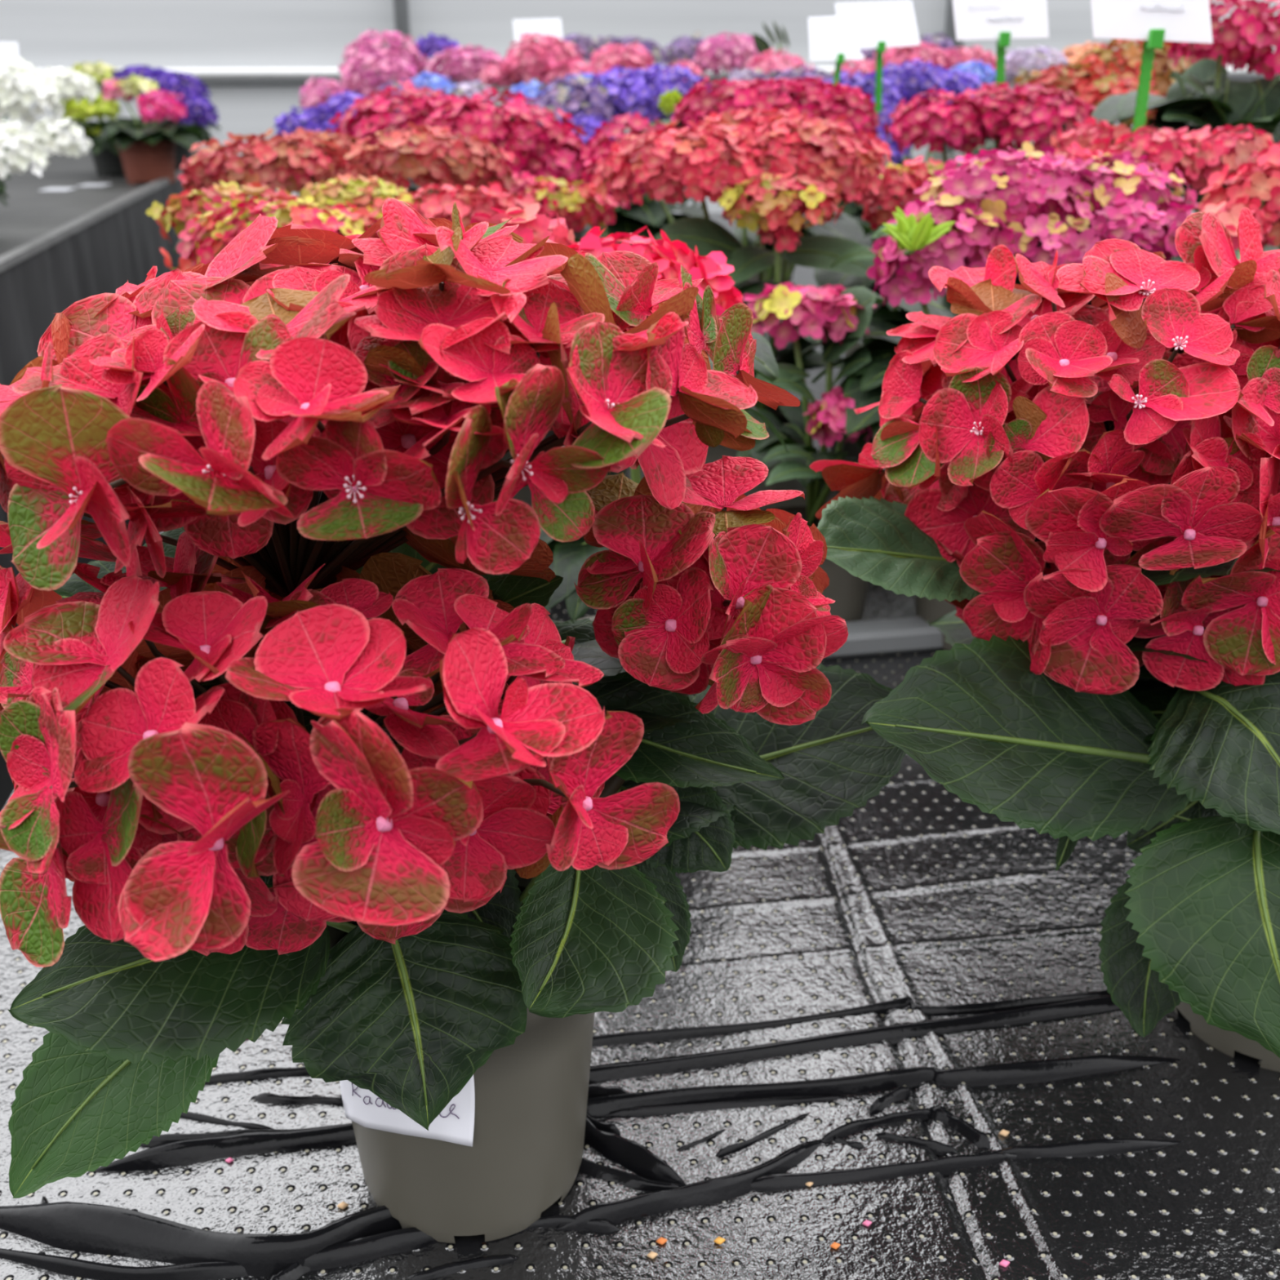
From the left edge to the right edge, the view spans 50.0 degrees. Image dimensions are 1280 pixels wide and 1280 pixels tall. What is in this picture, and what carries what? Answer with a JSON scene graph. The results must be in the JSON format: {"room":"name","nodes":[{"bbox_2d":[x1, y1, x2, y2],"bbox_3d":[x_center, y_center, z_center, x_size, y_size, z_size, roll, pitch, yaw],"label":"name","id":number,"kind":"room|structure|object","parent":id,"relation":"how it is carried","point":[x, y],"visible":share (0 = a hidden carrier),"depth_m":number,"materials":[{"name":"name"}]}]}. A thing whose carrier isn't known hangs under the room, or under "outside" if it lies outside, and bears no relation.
{"room":"greenhouse","nodes":[
{"label":"greenhouse","id":0,"kind":"room"},
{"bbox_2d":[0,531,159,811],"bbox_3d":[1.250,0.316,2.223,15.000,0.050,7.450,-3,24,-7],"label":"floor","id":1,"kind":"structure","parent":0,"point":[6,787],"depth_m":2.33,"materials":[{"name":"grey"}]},
{"bbox_2d":[0,149,217,577],"bbox_3d":[-1.811,-0.293,2.506,1.637,0.844,4.681,-3,24,-7],"label":"bench","id":2,"kind":"object","parent":1,"relation":"on","point":[59,250],"visible":0.15,"depth_m":2.73,"materials":[{"name":"grey metal"}]},
{"bbox_2d":[0,41,18,120],"bbox_3d":[-1.438,-1.272,3.128,0.063,0.167,0.186,-9,25,-20],"label":"sign","id":3,"kind":"object","parent":2,"relation":"on","point":[6,48],"visible":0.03,"depth_m":3.12,"materials":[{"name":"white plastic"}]},
{"bbox_2d":[0,115,92,206],"bbox_3d":[-1.158,-0.786,2.352,0.430,0.210,0.292,-3,24,-7],"label":"hydrangea","id":4,"kind":"object","parent":2,"relation":"on","point":[28,147],"visible":1,"depth_m":2.32,"materials":[{"name":"plant"}]},
{"bbox_2d":[0,53,98,128],"bbox_3d":[-1.341,-1.000,2.712,0.527,0.315,0.301,-3,24,-7],"label":"hydrangea","id":5,"kind":"object","parent":2,"relation":"on","point":[46,87],"visible":1,"depth_m":2.63,"materials":[{"name":"plant"}]},
{"bbox_2d":[38,187,76,191],"bbox_3d":[-1.398,-1.082,3.295,0.064,0.002,0.068,0,23,0],"label":"price card","id":6,"kind":"object","parent":2,"relation":"on","point":[47,188],"visible":1,"depth_m":3.29,"materials":[{"name":"white paper"}]},
{"bbox_2d":[76,183,111,186],"bbox_3d":[-1.350,-1.126,3.397,0.064,0.002,0.068,0,23,0],"label":"price card","id":7,"kind":"object","parent":2,"relation":"on","point":[83,184],"visible":1,"depth_m":3.39,"materials":[{"name":"white paper"}]},
{"bbox_2d":[55,60,141,176],"bbox_3d":[-1.390,-1.382,3.638,0.282,0.280,0.353,-3,24,-7],"label":"hydrangea","id":8,"kind":"object","parent":2,"relation":"on","point":[106,157],"visible":0.41,"depth_m":3.59,"materials":[{"name":"plant"}]},
{"bbox_2d":[89,137,141,176],"bbox_3d":[-1.394,-1.293,3.658,0.144,0.100,0.144,-3,24,-7],"label":"pot","id":9,"kind":"object","parent":8,"relation":"on","point":[105,162],"depth_m":3.61,"materials":[{"name":"brown plastic"}]},
{"bbox_2d":[90,74,205,184],"bbox_3d":[-1.232,-1.271,3.416,0.272,0.252,0.306,-3,24,-7],"label":"hydrangea","id":10,"kind":"object","parent":2,"relation":"on","point":[151,157],"visible":1,"depth_m":3.40,"materials":[{"name":"plant"}]},
{"bbox_2d":[115,138,176,184],"bbox_3d":[-1.233,-1.201,3.447,0.144,0.100,0.144,-3,24,-7],"label":"pot","id":11,"kind":"object","parent":10,"relation":"on","point":[142,161],"depth_m":3.40,"materials":[{"name":"plastic"}]},
{"bbox_2d":[111,64,221,170],"bbox_3d":[-1.279,-1.408,3.710,0.307,0.270,0.316,-3,24,-7],"label":"hydrangea","id":12,"kind":"object","parent":2,"relation":"on","point":[194,100],"visible":0.51,"depth_m":3.61,"materials":[{"name":"plant"}]},
{"bbox_2d":[175,142,192,170],"bbox_3d":[-1.288,-1.333,3.749,0.144,0.100,0.144,-3,24,-7],"label":"pot","id":13,"kind":"object","parent":12,"relation":"on","point":[181,151],"depth_m":3.72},
{"bbox_2d":[0,213,1279,1279],"bbox_3d":[0.602,-0.160,2.354,2.400,0.720,3.960,-3,24,-7],"label":"bench","id":14,"kind":"object","parent":1,"relation":"on","point":[860,1011],"visible":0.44,"depth_m":0.63,"materials":[{"name":"black"}]},
{"bbox_2d":[225,1157,233,1163],"bbox_3d":[-0.180,0.228,0.603,0.003,0.002,0.002,14,27,29],"label":"crumb","id":15,"kind":"object","parent":14,"relation":"on","point":[229,1160],"visible":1,"depth_m":0.60,"materials":[{"name":"pink"}]},
{"bbox_2d":[146,180,382,271],"bbox_3d":[-0.271,-0.193,1.132,0.216,0.351,0.198,-3,24,-7],"label":"hydrangea","id":16,"kind":"object","parent":14,"relation":"on","point":[213,216],"visible":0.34,"depth_m":1.03,"materials":[{"name":"plant"}]},
{"bbox_2d":[173,127,368,268],"bbox_3d":[-0.360,-0.317,1.387,0.209,0.378,0.199,-3,24,-7],"label":"hydrangea","id":17,"kind":"object","parent":14,"relation":"on","point":[288,162],"visible":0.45,"depth_m":1.27,"materials":[{"name":"plant"}]},
{"bbox_2d":[337,1201,348,1209],"bbox_3d":[-0.125,0.238,0.578,0.004,0.002,0.003,14,27,29],"label":"crumb","id":18,"kind":"object","parent":14,"relation":"on","point":[343,1205],"visible":1,"depth_m":0.58,"materials":[{"name":"beige"}]},
{"bbox_2d":[297,47,416,198],"bbox_3d":[-0.549,-0.901,2.649,0.293,0.444,0.302,-3,24,-7],"label":"hydrangea","id":19,"kind":"object","parent":14,"relation":"on","point":[368,79],"visible":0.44,"depth_m":2.54,"materials":[{"name":"plant"}]},
{"bbox_2d":[273,79,443,197],"bbox_3d":[-0.436,-0.670,2.169,0.289,0.402,0.286,13,27,27],"label":"hydrangea","id":20,"kind":"object","parent":14,"relation":"on","point":[315,118],"visible":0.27,"depth_m":2.05,"materials":[{"name":"plant"}]},
{"bbox_2d":[297,173,452,218],"bbox_3d":[-0.203,-0.235,1.232,0.284,0.350,0.281,7,24,16],"label":"hydrangea","id":21,"kind":"object","parent":14,"relation":"on","point":[359,193],"visible":0.16,"depth_m":1.15,"materials":[{"name":"plant"}]},
{"bbox_2d":[328,29,426,128],"bbox_3d":[-0.541,-1.047,2.942,0.293,0.478,0.283,-17,29,-34],"label":"hydrangea","id":22,"kind":"object","parent":14,"relation":"on","point":[411,54],"visible":0.29,"depth_m":2.83,"materials":[{"name":"plant"}]},
{"bbox_2d":[343,121,545,507],"bbox_3d":[-0.149,-0.291,1.315,0.280,0.386,0.306,-17,29,-34],"label":"hydrangea","id":23,"kind":"object","parent":14,"relation":"on","point":[458,171],"visible":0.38,"depth_m":1.21,"materials":[{"name":"plant"}]},
{"bbox_2d":[0,198,906,1243],"bbox_3d":[-0.090,0.050,0.509,0.363,0.402,0.320,7,24,16],"label":"hydrangea","id":24,"kind":"object","parent":14,"relation":"on","point":[323,751],"visible":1,"depth_m":0.41,"materials":[{"name":"plant"}]},
{"bbox_2d":[328,80,596,216],"bbox_3d":[-0.205,-0.435,1.622,0.306,0.407,0.300,-3,24,-7],"label":"hydrangea","id":25,"kind":"object","parent":14,"relation":"on","point":[547,148],"visible":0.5,"depth_m":1.50,"materials":[{"name":"plant"}]},
{"bbox_2d":[415,32,524,110],"bbox_3d":[-0.361,-1.048,2.950,0.308,0.474,0.305,4,24,9],"label":"hydrangea","id":26,"kind":"object","parent":14,"relation":"on","point":[486,67],"visible":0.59,"depth_m":2.77,"materials":[{"name":"plant"}]},
{"bbox_2d":[409,71,607,204],"bbox_3d":[-0.223,-0.734,2.307,0.302,0.409,0.291,-15,28,-31],"label":"hydrangea","id":27,"kind":"object","parent":14,"relation":"on","point":[530,91],"visible":0.24,"depth_m":2.22,"materials":[{"name":"plant"}]},
{"bbox_2d":[498,31,591,237],"bbox_3d":[-0.169,-0.997,2.833,0.270,0.473,0.303,8,25,18],"label":"hydrangea","id":28,"kind":"object","parent":14,"relation":"on","point":[547,67],"visible":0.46,"depth_m":2.71,"materials":[{"name":"plant"}]},
{"bbox_2d":[512,17,562,87],"bbox_3d":[-0.221,-1.267,3.015,0.109,0.183,0.162,-3,24,-7],"label":"sign","id":29,"kind":"object","parent":28,"relation":"in","point":[552,26],"visible":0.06,"depth_m":3.01,"materials":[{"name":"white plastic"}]},
{"bbox_2d":[490,148,633,476],"bbox_3d":[-0.069,-0.327,1.435,0.294,0.358,0.309,-3,24,-7],"label":"hydrangea","id":30,"kind":"object","parent":14,"relation":"on","point":[580,206],"visible":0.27,"depth_m":1.29,"materials":[{"name":"plant"}]},
{"bbox_2d":[551,32,665,231],"bbox_3d":[-0.079,-1.202,3.303,0.294,0.475,0.292,-3,24,-7],"label":"hydrangea","id":31,"kind":"object","parent":14,"relation":"on","point":[588,46],"visible":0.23,"depth_m":3.17,"materials":[{"name":"plant"}]},
{"bbox_2d":[561,40,657,236],"bbox_3d":[-0.062,-0.938,2.717,0.290,0.457,0.295,-3,24,-7],"label":"hydrangea","id":32,"kind":"object","parent":14,"relation":"on","point":[602,63],"visible":0.24,"depth_m":2.61,"materials":[{"name":"plant"}]},
{"bbox_2d":[529,63,713,245],"bbox_3d":[-0.029,-0.615,2.014,0.302,0.424,0.298,-3,24,-7],"label":"hydrangea","id":33,"kind":"object","parent":14,"relation":"on","point":[593,100],"visible":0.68,"depth_m":1.92,"materials":[{"name":"plant"}]},
{"bbox_2d":[470,203,789,696],"bbox_3d":[-0.009,-0.073,0.833,0.190,0.370,0.166,15,27,30],"label":"hydrangea","id":34,"kind":"object","parent":14,"relation":"on","point":[569,557],"visible":0.2,"depth_m":0.75,"materials":[{"name":"plant"}]},
{"bbox_2d":[646,1251,657,1258],"bbox_3d":[0.005,0.249,0.556,0.003,0.002,0.004,20,31,39],"label":"crumb","id":35,"kind":"object","parent":14,"relation":"on","point":[652,1255],"visible":1,"depth_m":0.56,"materials":[{"name":"beige"}]},
{"bbox_2d":[656,1236,667,1244],"bbox_3d":[0.009,0.246,0.563,0.004,0.002,0.003,14,27,29],"label":"crumb","id":36,"kind":"object","parent":14,"relation":"on","point":[661,1240],"visible":1,"depth_m":0.56,"materials":[{"name":"orange"}]},
{"bbox_2d":[625,31,761,226],"bbox_3d":[0.103,-1.010,2.862,0.298,0.475,0.372,-12,26,-26],"label":"hydrangea","id":37,"kind":"object","parent":14,"relation":"on","point":[722,51],"visible":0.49,"depth_m":2.66,"materials":[{"name":"plant"}]},
{"bbox_2d":[713,1236,724,1244],"bbox_3d":[0.033,0.246,0.562,0.004,0.002,0.003,14,27,29],"label":"crumb","id":38,"kind":"object","parent":14,"relation":"on","point":[718,1240],"visible":1,"depth_m":0.56,"materials":[{"name":"yellow"}]},
{"bbox_2d":[584,75,882,391],"bbox_3d":[0.123,-0.430,1.596,0.308,0.418,0.285,15,27,30],"label":"hydrangea","id":39,"kind":"object","parent":14,"relation":"on","point":[697,104],"visible":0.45,"depth_m":1.49,"materials":[{"name":"plant"}]},
{"bbox_2d":[592,106,893,496],"bbox_3d":[0.096,-0.267,1.244,0.272,0.399,0.286,-8,25,-18],"label":"hydrangea","id":40,"kind":"object","parent":14,"relation":"on","point":[770,170],"visible":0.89,"depth_m":1.15,"materials":[{"name":"plant"}]},
{"bbox_2d":[690,48,833,283],"bbox_3d":[0.235,-0.827,2.477,0.292,0.445,0.298,-12,26,-26],"label":"hydrangea","id":41,"kind":"object","parent":14,"relation":"on","point":[776,66],"visible":0.25,"depth_m":2.38,"materials":[{"name":"plant"}]},
{"bbox_2d":[752,21,789,55],"bbox_3d":[0.240,-0.907,2.604,0.068,0.490,0.007,-1,23,-2],"label":"frond","id":42,"kind":"object","parent":14,"relation":"on","point":[762,45],"visible":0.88,"depth_m":2.52,"materials":[{"name":"green plant"}]},
{"bbox_2d":[736,281,877,622],"bbox_3d":[0.137,-0.139,1.088,0.156,0.288,0.194,-3,24,-7],"label":"hydrangea","id":43,"kind":"object","parent":14,"relation":"on","point":[828,313],"visible":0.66,"depth_m":1.03,"materials":[{"name":"plant"}]},
{"bbox_2d":[759,490,869,622],"bbox_3d":[0.140,-0.059,1.140,0.116,0.100,0.116,-3,24,-7],"label":"pot","id":44,"kind":"object","parent":43,"relation":"on","point":[848,591],"depth_m":1.11,"materials":[{"name":"grey plastic"}]},
{"bbox_2d":[805,1182,813,1186],"bbox_3d":[0.073,0.234,0.589,0.002,0.002,0.003,20,31,38],"label":"crumb","id":45,"kind":"object","parent":14,"relation":"on","point":[808,1184],"visible":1,"depth_m":0.59,"materials":[{"name":"beige"}]},
{"bbox_2d":[830,1241,839,1248],"bbox_3d":[0.080,0.247,0.559,0.003,0.002,0.003,20,31,39],"label":"crumb","id":46,"kind":"object","parent":14,"relation":"on","point":[834,1245],"visible":1,"depth_m":0.56,"materials":[{"name":"orange"}]},
{"bbox_2d":[862,1219,871,1226],"bbox_3d":[0.094,0.242,0.569,0.003,0.002,0.003,14,27,29],"label":"crumb","id":47,"kind":"object","parent":14,"relation":"on","point":[867,1223],"visible":1,"depth_m":0.57,"materials":[{"name":"pink"}]},
{"bbox_2d":[789,155,955,493],"bbox_3d":[0.266,-0.281,1.332,0.259,0.356,0.241,17,28,33],"label":"hydrangea","id":48,"kind":"object","parent":14,"relation":"on","point":[907,179],"visible":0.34,"depth_m":1.25,"materials":[{"name":"plant"}]},
{"bbox_2d":[812,58,982,355],"bbox_3d":[0.357,-0.621,2.020,0.276,0.431,0.294,14,27,29],"label":"hydrangea","id":49,"kind":"object","parent":14,"relation":"on","point":[902,84],"visible":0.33,"depth_m":1.92,"materials":[{"name":"plant"}]},
{"bbox_2d":[808,15,865,93],"bbox_3d":[0.250,-0.748,1.823,0.071,0.150,0.100,-3,24,-7],"label":"sign","id":50,"kind":"object","parent":49,"relation":"in","point":[828,40],"visible":0.77,"depth_m":1.80,"materials":[{"name":"white plastic"}]},
{"bbox_2d":[835,0,919,125],"bbox_3d":[0.318,-0.770,1.867,0.104,0.186,0.098,0,23,0],"label":"sign","id":51,"kind":"object","parent":49,"relation":"in","point":[880,25],"visible":0.8,"depth_m":1.84,"materials":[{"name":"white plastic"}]},
{"bbox_2d":[859,32,957,162],"bbox_3d":[0.606,-1.155,3.196,0.300,0.474,0.278,-3,24,-7],"label":"hydrangea","id":52,"kind":"object","parent":14,"relation":"on","point":[944,43],"visible":0.11,"depth_m":3.08,"materials":[{"name":"plant"}]},
{"bbox_2d":[832,41,1007,289],"bbox_3d":[0.502,-0.890,2.600,0.328,0.463,0.282,9,25,21],"label":"hydrangea","id":53,"kind":"object","parent":14,"relation":"on","point":[929,52],"visible":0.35,"depth_m":2.49,"materials":[{"name":"plant"}]},
{"bbox_2d":[863,81,1096,312],"bbox_3d":[0.378,-0.402,1.537,0.304,0.413,0.282,9,25,20],"label":"hydrangea","id":54,"kind":"object","parent":14,"relation":"on","point":[1036,119],"visible":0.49,"depth_m":1.44,"materials":[{"name":"plant"}]},
{"bbox_2d":[952,0,1048,151],"bbox_3d":[0.387,-0.625,1.495,0.103,0.206,0.080,0,23,0],"label":"sign","id":55,"kind":"object","parent":54,"relation":"in","point":[1003,20],"visible":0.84,"depth_m":1.46,"materials":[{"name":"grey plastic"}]},
{"bbox_2d":[930,59,1032,168],"bbox_3d":[0.556,-0.738,2.294,0.263,0.428,0.293,-3,24,-7],"label":"hydrangea","id":56,"kind":"object","parent":14,"relation":"on","point":[979,68],"visible":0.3,"depth_m":2.20,"materials":[{"name":"plant"}]},
{"bbox_2d":[800,141,1199,649],"bbox_3d":[0.280,-0.181,1.065,0.307,0.384,0.276,-3,24,-7],"label":"hydrangea","id":57,"kind":"object","parent":14,"relation":"on","point":[1073,207],"visible":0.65,"depth_m":0.97,"materials":[{"name":"plant"}]},
{"bbox_2d":[881,205,955,305],"bbox_3d":[0.182,-0.271,0.978,0.053,0.080,0.100,-3,24,-7],"label":"shoot","id":58,"kind":"object","parent":57,"relation":"in","point":[909,235],"visible":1,"depth_m":0.93,"materials":[{"name":"green plant"}]},
{"bbox_2d":[915,595,956,649],"bbox_3d":[0.276,-0.051,1.121,0.116,0.100,0.116,-3,24,-7],"label":"pot","id":59,"kind":"object","parent":57,"relation":"on","point":[931,610],"depth_m":1.10,"materials":[{"name":"grey plastic"}]},
{"bbox_2d":[999,1259,1009,1267],"bbox_3d":[0.146,0.250,0.551,0.004,0.002,0.003,14,27,29],"label":"crumb","id":60,"kind":"object","parent":14,"relation":"on","point":[1003,1263],"visible":1,"depth_m":0.55,"materials":[{"name":"pink"}]},
{"bbox_2d":[999,1128,1009,1137],"bbox_3d":[0.164,0.222,0.618,0.004,0.002,0.003,14,27,29],"label":"crumb","id":61,"kind":"object","parent":14,"relation":"on","point":[1003,1132],"visible":1,"depth_m":0.62,"materials":[{"name":"beige"}]},
{"bbox_2d":[950,45,1068,163],"bbox_3d":[0.753,-0.911,2.667,0.292,0.448,0.275,-5,24,-12],"label":"hydrangea","id":62,"kind":"object","parent":14,"relation":"on","point":[1017,64],"visible":0.22,"depth_m":2.56,"materials":[{"name":"plant"}]},
{"bbox_2d":[809,207,1279,1071],"bbox_3d":[0.284,-0.004,0.656,0.435,0.384,0.345,-3,24,-7],"label":"hydrangea","id":63,"kind":"object","parent":14,"relation":"on","point":[1082,461],"visible":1,"depth_m":0.56,"materials":[{"name":"plant"}]},
{"bbox_2d":[1012,41,1117,133],"bbox_3d":[0.879,-1.007,2.878,0.302,0.456,0.301,-3,24,-7],"label":"hydrangea","id":64,"kind":"object","parent":14,"relation":"on","point":[1068,52],"visible":0.06,"depth_m":2.79,"materials":[{"name":"plant"}]},
{"bbox_2d":[1009,31,1233,284],"bbox_3d":[0.546,-0.485,1.632,0.318,0.489,0.293,-3,24,-7],"label":"hydrangea","id":65,"kind":"object","parent":14,"relation":"on","point":[1092,81],"visible":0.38,"depth_m":1.51,"materials":[{"name":"plant"}]},
{"bbox_2d":[997,116,1279,257],"bbox_3d":[0.414,-0.259,1.232,0.312,0.394,0.274,-17,29,-34],"label":"hydrangea","id":66,"kind":"object","parent":14,"relation":"on","point":[1197,154],"visible":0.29,"depth_m":1.12,"materials":[{"name":"plant"}]},
{"bbox_2d":[1090,0,1213,140],"bbox_3d":[0.420,-0.465,1.156,0.100,0.202,0.064,0,23,0],"label":"sign","id":67,"kind":"object","parent":66,"relation":"in","point":[1155,21],"visible":0.79,"depth_m":1.12,"materials":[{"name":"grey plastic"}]},
{"bbox_2d":[1091,0,1279,245],"bbox_3d":[0.548,-0.365,1.350,0.293,0.494,0.297,-3,24,-7],"label":"hydrangea","id":68,"kind":"object","parent":14,"relation":"on","point":[1203,95],"visible":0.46,"depth_m":1.24,"materials":[{"name":"plant"}]},
{"bbox_2d":[1169,142,1279,262],"bbox_3d":[0.442,-0.184,1.056,0.317,0.396,0.280,-3,24,-7],"label":"hydrangea","id":69,"kind":"object","parent":14,"relation":"on","point":[1255,187],"visible":0.14,"depth_m":0.96,"materials":[{"name":"plant"}]},
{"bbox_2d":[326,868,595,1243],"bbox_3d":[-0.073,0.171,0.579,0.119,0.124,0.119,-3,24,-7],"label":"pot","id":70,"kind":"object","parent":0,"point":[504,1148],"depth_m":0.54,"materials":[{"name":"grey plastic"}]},
{"bbox_2d":[0,0,1279,213],"bbox_3d":[0.754,-2.695,4.831,15.000,3.400,0.015,-3,24,-7],"label":"wall","id":71,"kind":"structure","parent":0,"point":[51,33],"depth_m":4.82,"materials":[{"name":"white paint"}]},
{"bbox_2d":[393,0,416,185],"bbox_3d":[-0.827,-2.586,4.580,0.050,3.400,0.070,-3,24,-7],"label":"trim","id":72,"kind":"structure","parent":71,"relation":"attached to","point":[401,7],"depth_m":4.74,"materials":[{"name":"grey metal"}]},
{"bbox_2d":[5,66,1277,78],"bbox_3d":[0.758,-2.096,5.058,15.000,0.030,0.038,-3,24,-7],"label":"trim","id":73,"kind":"structure","parent":71,"relation":"attached to","point":[195,72],"depth_m":4.78,"materials":[{"name":"white"}]},
{"bbox_2d":[15,74,1277,87],"bbox_3d":[0.757,-2.071,5.077,15.000,0.030,0.023,-3,24,-7],"label":"trim","id":74,"kind":"structure","parent":71,"relation":"attached to","point":[209,82],"depth_m":4.81,"materials":[{"name":"grey metal"}]},
{"bbox_2d":[934,0,963,161],"bbox_3d":[1.153,-2.695,4.831,0.050,3.400,0.070,-3,24,-7],"label":"trim","id":75,"kind":"structure","parent":71,"relation":"attached to","point":[949,31],"depth_m":5.01,"materials":[{"name":"grey metal"}]},
{"bbox_2d":[1174,1001,1279,1071],"bbox_3d":[0.317,0.140,0.674,0.120,0.106,0.120,-3,24,-7],"label":"pot","id":76,"kind":"object","parent":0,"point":[1227,1042],"depth_m":0.66,"materials":[{"name":"grey plastic"}]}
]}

